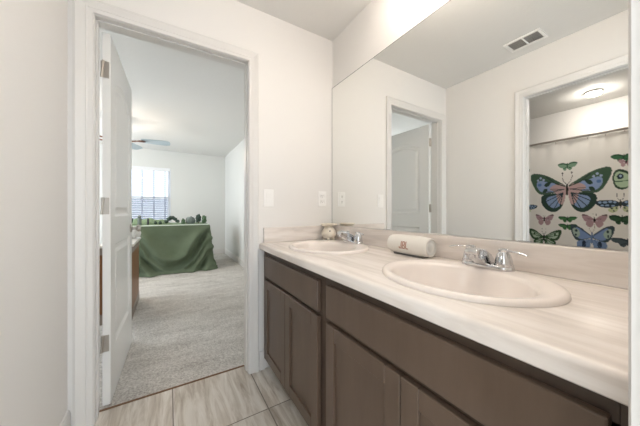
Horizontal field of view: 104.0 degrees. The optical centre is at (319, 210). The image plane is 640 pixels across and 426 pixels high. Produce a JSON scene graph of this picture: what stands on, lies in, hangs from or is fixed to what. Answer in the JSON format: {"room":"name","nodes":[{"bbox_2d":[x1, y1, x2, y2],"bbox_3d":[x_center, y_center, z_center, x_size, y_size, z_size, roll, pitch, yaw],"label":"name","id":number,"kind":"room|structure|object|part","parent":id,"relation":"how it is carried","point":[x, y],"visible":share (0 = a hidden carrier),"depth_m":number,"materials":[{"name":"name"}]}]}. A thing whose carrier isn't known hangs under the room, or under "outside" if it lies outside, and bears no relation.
{"room":"bathroom","nodes":[
{"label":"bathroom","id":0,"kind":"room"},
{"bbox_2d":[0,0,66,425],"bbox_3d":[-0.811,-0.136,0.439,0.105,2.413,1.706,0,0,-31],"label":"wall","id":1,"kind":"structure","parent":0,"point":[33,33],"depth_m":0.90,"materials":[{"name":"white paint"}]},
{"bbox_2d":[60,410,70,425],"bbox_3d":[-1.038,1.012,0.927,0.012,0.116,0.636,0,0,-31],"label":"baseboard","id":2,"kind":"structure","parent":1,"relation":"attached to","point":[66,421],"depth_m":1.17,"materials":[{"name":"white wood"}]},
{"bbox_2d":[100,144,224,248],"bbox_3d":[-3.905,-0.136,5.410,3.500,2.413,0.100,0,0,-31],"label":"wall","id":3,"kind":"structure","parent":0,"point":[197,180],"depth_m":5.92,"materials":[{"name":"white paint"}]},
{"bbox_2d":[132,169,170,222],"bbox_3d":[-3.853,-0.290,5.421,1.100,1.320,0.125,0,0,-31],"label":"window","id":4,"kind":"structure","parent":3,"relation":"in","point":[169,173],"depth_m":5.69,"materials":[{"name":"white plastic"}]},
{"bbox_3d":[-3.873,-0.287,5.450,0.955,0.055,0.035,0,0,-31],"label":"meeting rail","id":5,"kind":"part","parent":4,"relation":"part of","materials":[{"name":"white plastic"}]},
{"bbox_2d":[132,166,169,221],"bbox_3d":[-3.844,-0.305,5.408,1.042,1.286,0.057,0,0,-31],"label":"window blind","id":6,"kind":"object","parent":4,"relation":"attached to","point":[134,168],"visible":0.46,"depth_m":5.46,"materials":[{"name":"white plastic"}]},
{"bbox_3d":[-3.874,-0.300,5.455,1.060,1.300,0.045,0,0,-31],"label":"frame","id":7,"kind":"part","parent":4,"relation":"part of","materials":[{"name":"white plastic"}]},
{"bbox_2d":[213,248,224,253],"bbox_3d":[-3.833,1.008,5.388,3.400,0.125,0.012,0,0,-31],"label":"baseboard","id":8,"kind":"structure","parent":3,"relation":"attached to","point":[222,250],"depth_m":6.18,"materials":[{"name":"white wood"}]},
{"bbox_2d":[67,0,331,425],"bbox_3d":[-0.577,-0.136,1.638,1.745,2.413,0.105,0,0,-31],"label":"wall","id":9,"kind":"structure","parent":0,"point":[295,63],"depth_m":1.74,"materials":[{"name":"white paint"}]},
{"bbox_2d":[100,32,140,405],"bbox_3d":[-1.344,0.047,1.680,0.168,2.023,0.760,0,0,-30],"label":"door","id":10,"kind":"structure","parent":9,"relation":"in","point":[116,200],"depth_m":1.46,"materials":[{"name":"white paint"}]},
{"bbox_3d":[-1.457,0.140,1.978,0.067,0.064,0.064,0,0,-30],"label":"knob","id":11,"kind":"part","parent":10,"relation":"part of","materials":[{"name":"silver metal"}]},
{"bbox_2d":[72,0,258,425],"bbox_3d":[-0.829,0.013,1.486,0.906,2.114,0.141,0,0,-31],"label":"trim","id":12,"kind":"structure","parent":9,"relation":"attached to","point":[88,16],"depth_m":1.27,"materials":[{"name":"white wood"}]},
{"bbox_3d":[-0.856,0.013,1.541,0.896,2.114,0.018,0,0,-31],"label":"casing","id":13,"kind":"part","parent":12,"relation":"part of","materials":[{"name":"white wood"}]},
{"bbox_2d":[99,365,243,411],"bbox_3d":[-0.848,1.072,1.528,0.762,0.016,0.009,0,0,-31],"label":"trim","id":14,"kind":"structure","parent":9,"relation":"attached to","point":[241,365],"depth_m":1.49,"materials":[{"name":"brown wood"}]},
{"bbox_2d":[259,350,264,370],"bbox_3d":[-0.390,1.008,1.683,0.032,0.125,0.012,0,0,-31],"label":"baseboard","id":15,"kind":"structure","parent":9,"relation":"attached to","point":[261,353],"depth_m":1.68,"materials":[{"name":"white wood"}]},
{"bbox_2d":[263,189,272,206],"bbox_3d":[-0.351,-0.085,1.706,0.072,0.117,0.011,0,0,-31],"label":"light switch","id":16,"kind":"object","parent":9,"relation":"attached to","point":[267,194],"visible":1,"depth_m":1.70,"materials":[{"name":"white plastic"}]},
{"bbox_2d":[263,226,323,242],"bbox_3d":[-0.149,0.167,1.823,0.538,0.103,0.019,0,0,-31],"label":"backsplash","id":17,"kind":"structure","parent":9,"relation":"attached to","point":[296,233],"depth_m":1.78,"materials":[{"name":"stone"}]},
{"bbox_2d":[318,191,325,205],"bbox_3d":[0.017,-0.090,1.930,0.072,0.117,0.009,0,0,-31],"label":"wall outlet","id":18,"kind":"object","parent":9,"relation":"attached to","point":[321,194],"visible":1,"depth_m":1.93,"materials":[{"name":"white plastic"}]},
{"bbox_2d":[94,253,307,425],"bbox_3d":[-1.837,1.098,2.103,3.420,0.064,7.900,0,0,-31],"label":"floor","id":19,"kind":"structure","parent":0,"point":[187,327],"depth_m":1.73,"materials":[{"name":"carpet"}]},
{"bbox_2d":[100,237,140,325],"bbox_3d":[-2.119,0.696,2.669,0.283,0.740,0.760,0,0,-31],"label":"desk","id":20,"kind":"object","parent":19,"relation":"on","point":[135,241],"visible":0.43,"depth_m":2.62,"materials":[{"name":"brown laminate"}]},
{"bbox_3d":[-2.212,0.693,2.613,0.025,0.554,0.680,0,0,-31],"label":"panel","id":21,"kind":"part","parent":20,"relation":"part of","materials":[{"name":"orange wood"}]},
{"bbox_3d":[-2.024,0.693,2.726,0.025,0.554,0.680,0,0,-31],"label":"panel","id":22,"kind":"part","parent":20,"relation":"part of","materials":[{"name":"orange wood"}]},
{"bbox_2d":[132,230,140,237],"bbox_3d":[-2.193,0.256,2.906,0.188,0.137,0.185,0,0,-31],"label":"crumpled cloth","id":23,"kind":"object","parent":20,"relation":"on","point":[135,234],"visible":0.4,"depth_m":2.88,"materials":[{"name":"white fabric"}]},
{"bbox_2d":[264,251,324,425],"bbox_3d":[0.041,0.666,1.496,0.553,0.809,0.774,0,0,-31],"label":"vanity cabinet","id":24,"kind":"object","parent":19,"relation":"on","point":[294,295],"visible":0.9,"depth_m":1.22,"materials":[{"name":"brown wood"}]},
{"bbox_3d":[-0.269,0.704,1.493,0.020,0.517,0.337,0,0,-31],"label":"door","id":25,"kind":"part","parent":24,"relation":"part of","materials":[{"name":"brown wood"}]},
{"bbox_3d":[-0.179,0.360,1.345,0.020,0.130,0.682,0,0,-31],"label":"drawer","id":26,"kind":"part","parent":24,"relation":"part of","materials":[{"name":"brown wood"}]},
{"bbox_3d":[-0.091,0.704,1.200,0.020,0.517,0.342,0,0,-31],"label":"door","id":27,"kind":"part","parent":24,"relation":"part of","materials":[{"name":"brown wood"}]},
{"bbox_2d":[325,277,627,425],"bbox_3d":[0.456,0.666,0.809,0.553,0.809,0.829,0,0,-31],"label":"vanity cabinet","id":28,"kind":"object","parent":19,"relation":"on","point":[386,364],"visible":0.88,"depth_m":0.62,"materials":[{"name":"brown wood"}]},
{"bbox_3d":[0.126,0.704,0.839,0.020,0.517,0.371,0,0,-31],"label":"door","id":29,"kind":"part","parent":28,"relation":"part of","materials":[{"name":"brown wood"}]},
{"bbox_3d":[0.320,0.704,0.518,0.020,0.517,0.372,0,0,-31],"label":"door","id":30,"kind":"part","parent":28,"relation":"part of","materials":[{"name":"brown wood"}]},
{"bbox_2d":[259,225,627,405],"bbox_3d":[0.257,0.189,1.145,0.585,0.145,1.598,0,0,-31],"label":"countertop","id":31,"kind":"structure","parent":28,"relation":"on","point":[583,341],"depth_m":0.61,"materials":[{"name":"laminate"}]},
{"bbox_2d":[289,240,368,254],"bbox_3d":[0.046,0.284,1.485,0.450,0.160,0.520,0,0,-31],"label":"sink","id":32,"kind":"object","parent":31,"relation":"in","point":[326,247],"visible":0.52,"depth_m":1.57,"materials":[{"name":"white ceramic"}]},
{"bbox_2d":[321,223,336,239],"bbox_3d":[0.066,0.158,1.862,0.124,0.121,0.124,0,0,-31],"label":"wax warmer","id":33,"kind":"object","parent":31,"relation":"on","point":[328,233],"visible":0.98,"depth_m":1.82,"materials":[{"name":"beige ceramic"}]},
{"bbox_2d":[321,227,335,238],"bbox_3d":[0.066,0.164,1.862,0.111,0.088,0.111,0,0,-31],"label":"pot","id":34,"kind":"object","parent":33,"relation":"on","point":[328,232],"depth_m":1.82,"materials":[{"name":"beige ceramic"}]},
{"bbox_3d":[0.066,0.110,1.862,0.124,0.024,0.124,0,0,-31],"label":"dish","id":35,"kind":"part","parent":33,"relation":"part of","materials":[{"name":"beige ceramic"}]},
{"bbox_2d":[337,230,363,243],"bbox_3d":[0.173,0.167,1.571,0.140,0.076,0.260,0,0,-31],"label":"faucet","id":36,"kind":"object","parent":31,"relation":"on","point":[346,236],"visible":1,"depth_m":1.54,"materials":[{"name":"silver metal"}]},
{"bbox_3d":[0.169,0.162,1.568,0.132,0.067,0.041,0,0,-31],"label":"spout","id":37,"kind":"part","parent":36,"relation":"part of","materials":[{"name":"silver metal"}]},
{"bbox_3d":[0.206,0.197,1.591,0.062,0.015,0.172,0,0,-31],"label":"plate","id":38,"kind":"part","parent":36,"relation":"part of","materials":[{"name":"silver metal"}]},
{"bbox_3d":[0.235,0.164,1.544,0.057,0.066,0.057,0,0,-31],"label":"handle","id":39,"kind":"part","parent":36,"relation":"part of","materials":[{"name":"silver metal"}]},
{"bbox_2d":[387,234,436,258],"bbox_3d":[0.440,0.170,1.218,0.096,0.098,0.228,0,0,-31],"label":"speaker","id":40,"kind":"object","parent":31,"relation":"on","point":[409,245],"visible":1,"depth_m":1.16},
{"bbox_2d":[382,259,571,307],"bbox_3d":[0.452,0.284,0.813,0.450,0.160,0.520,0,0,-31],"label":"sink","id":41,"kind":"object","parent":31,"relation":"in","point":[456,280],"visible":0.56,"depth_m":0.81,"materials":[{"name":"white ceramic"}]},
{"bbox_2d":[449,245,527,271],"bbox_3d":[0.572,0.167,0.890,0.140,0.076,0.260,0,0,-31],"label":"faucet","id":42,"kind":"object","parent":31,"relation":"on","point":[472,256],"visible":1,"depth_m":0.86,"materials":[{"name":"silver metal"}]},
{"bbox_3d":[0.577,0.164,0.957,0.057,0.066,0.057,0,0,-31],"label":"handle","id":43,"kind":"part","parent":42,"relation":"part of","materials":[{"name":"silver metal"}]},
{"bbox_3d":[0.569,0.162,0.888,0.132,0.067,0.041,0,0,-31],"label":"spout","id":44,"kind":"part","parent":42,"relation":"part of","materials":[{"name":"silver metal"}]},
{"bbox_3d":[0.606,0.197,0.910,0.062,0.015,0.172,0,0,-31],"label":"plate","id":45,"kind":"part","parent":42,"relation":"part of","materials":[{"name":"silver metal"}]},
{"bbox_3d":[0.634,0.164,0.863,0.057,0.066,0.057,0,0,-31],"label":"handle","id":46,"kind":"part","parent":42,"relation":"part of","materials":[{"name":"silver metal"}]},
{"bbox_3d":[0.644,0.140,0.827,0.015,0.013,0.078,0,0,-16],"label":"lever","id":47,"kind":"part","parent":42,"relation":"part of","materials":[{"name":"silver metal"}]},
{"bbox_2d":[225,139,243,260],"bbox_3d":[-1.111,-0.136,4.267,0.100,2.413,4.947,0,0,-31],"label":"wall","id":48,"kind":"structure","parent":0,"point":[234,161],"depth_m":5.29,"materials":[{"name":"white paint"}]},
{"bbox_2d":[225,248,243,267],"bbox_3d":[-1.133,1.008,4.195,0.012,0.125,4.847,0,0,-31],"label":"baseboard","id":49,"kind":"structure","parent":48,"relation":"attached to","point":[238,260],"depth_m":5.29,"materials":[{"name":"white"}]},
{"bbox_2d":[100,0,371,156],"bbox_3d":[-2.129,-1.383,2.567,3.600,0.080,6.805,0,0,-31],"label":"ceiling","id":50,"kind":"structure","parent":0,"point":[195,104],"depth_m":2.71,"materials":[{"name":"white paint"}]},
{"bbox_2d":[100,135,169,149],"bbox_3d":[-2.895,-1.118,3.619,1.253,0.448,1.294,0,0,-31],"label":"ceiling fan","id":51,"kind":"object","parent":50,"relation":"hanging from","point":[148,141],"visible":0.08,"depth_m":3.85,"materials":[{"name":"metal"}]},
{"bbox_3d":[-3.033,-1.045,4.077,0.128,0.044,0.375,0,0,-11],"label":"blade","id":52,"kind":"part","parent":51,"relation":"part of","materials":[{"name":"blue"}]},
{"bbox_3d":[-2.512,-1.045,3.833,0.376,0.044,0.131,0,0,-31],"label":"blade","id":53,"kind":"part","parent":51,"relation":"part of","materials":[{"name":"blue"}]},
{"bbox_2d":[332,0,627,251],"bbox_3d":[0.589,-0.136,1.285,0.114,2.413,1.706,0,0,-31],"label":"wall","id":54,"kind":"structure","parent":0,"point":[380,23],"depth_m":1.58,"materials":[{"name":"white paint"}]},
{"bbox_2d":[332,0,627,250],"bbox_3d":[0.509,-0.426,1.300,0.006,1.080,1.595,0,0,-31],"label":"mirror","id":55,"kind":"object","parent":54,"relation":"attached to","point":[489,119],"visible":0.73,"depth_m":0.98,"materials":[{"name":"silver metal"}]},
{"bbox_2d":[333,225,627,288],"bbox_3d":[0.499,0.167,1.292,0.019,0.103,1.598,0,0,-31],"label":"backsplash","id":56,"kind":"structure","parent":54,"relation":"attached to","point":[595,266],"depth_m":0.84,"materials":[{"name":"stone"}]},
{"bbox_3d":[0.301,-0.136,0.176,1.526,2.413,0.105,0,0,-31],"label":"wall","id":57,"kind":"structure","parent":0,"visible":0},
{"bbox_2d":[628,0,639,425],"bbox_3d":[0.050,0.014,0.035,0.846,2.112,0.123,0,0,-31],"label":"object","id":58,"kind":"structure","parent":57,"relation":"attached to","point":[633,5],"depth_m":0.26,"materials":[{"name":"white"}]},
{"bbox_3d":[-2.860,0.666,4.546,1.455,0.801,0.760,0,0,-31],"label":"table","id":59,"kind":"object","parent":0,"visible":0},
{"bbox_2d":[139,225,217,276],"bbox_3d":[-2.847,0.660,4.526,1.820,0.797,1.164,0,0,-31],"label":"tablecloth","id":60,"kind":"object","parent":59,"relation":"on","point":[163,250],"visible":0.63,"depth_m":4.27,"materials":[{"name":"green fabric"}]},
{"bbox_2d":[132,222,208,226],"bbox_3d":[-2.856,0.251,4.540,1.446,0.019,0.754,0,0,-31],"label":"board","id":61,"kind":"object","parent":60,"relation":"on","point":[195,223],"visible":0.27,"depth_m":4.31,"materials":[{"name":"green plastic"}]},
{"bbox_2d":[137,215,141,224],"bbox_3d":[-3.007,0.159,4.165,0.064,0.163,0.064,0,0,-31],"label":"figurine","id":62,"kind":"object","parent":61,"relation":"on","point":[139,220],"visible":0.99,"depth_m":4.14,"materials":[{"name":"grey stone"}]},
{"bbox_2d":[132,218,171,224],"bbox_3d":[-3.126,0.186,4.479,0.810,0.109,0.480,0,0,-31],"label":"grassy hill","id":63,"kind":"object","parent":61,"relation":"on","point":[144,221],"visible":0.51,"depth_m":4.37,"materials":[{"name":"green plant"}]},
{"bbox_2d":[164,216,179,222],"bbox_3d":[-2.591,0.161,4.379,0.234,0.130,0.084,0,0,-31],"label":"arch","id":64,"kind":"object","parent":61,"relation":"on","point":[169,218],"visible":1,"depth_m":4.36,"materials":[{"name":"green plastic"}]},
{"bbox_2d":[186,216,195,223],"bbox_3d":[-2.367,0.170,4.580,0.165,0.141,0.163,0,0,-31],"label":"mound","id":65,"kind":"object","parent":61,"relation":"on","point":[189,220],"visible":1,"depth_m":4.53,"materials":[{"name":"grey"}]},
{"bbox_2d":[195,214,200,223],"bbox_3d":[-2.243,0.148,4.613,0.094,0.185,0.082,0,0,18],"label":"tree","id":66,"kind":"object","parent":61,"relation":"on","point":[198,217],"visible":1,"depth_m":4.59,"materials":[{"name":"green plastic"}]},
{"bbox_2d":[201,215,206,222],"bbox_3d":[-2.151,0.161,4.645,0.085,0.158,0.080,0,0,15],"label":"tree","id":67,"kind":"object","parent":61,"relation":"on","point":[204,220],"visible":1,"depth_m":4.62,"materials":[{"name":"green plastic"}]}
]}

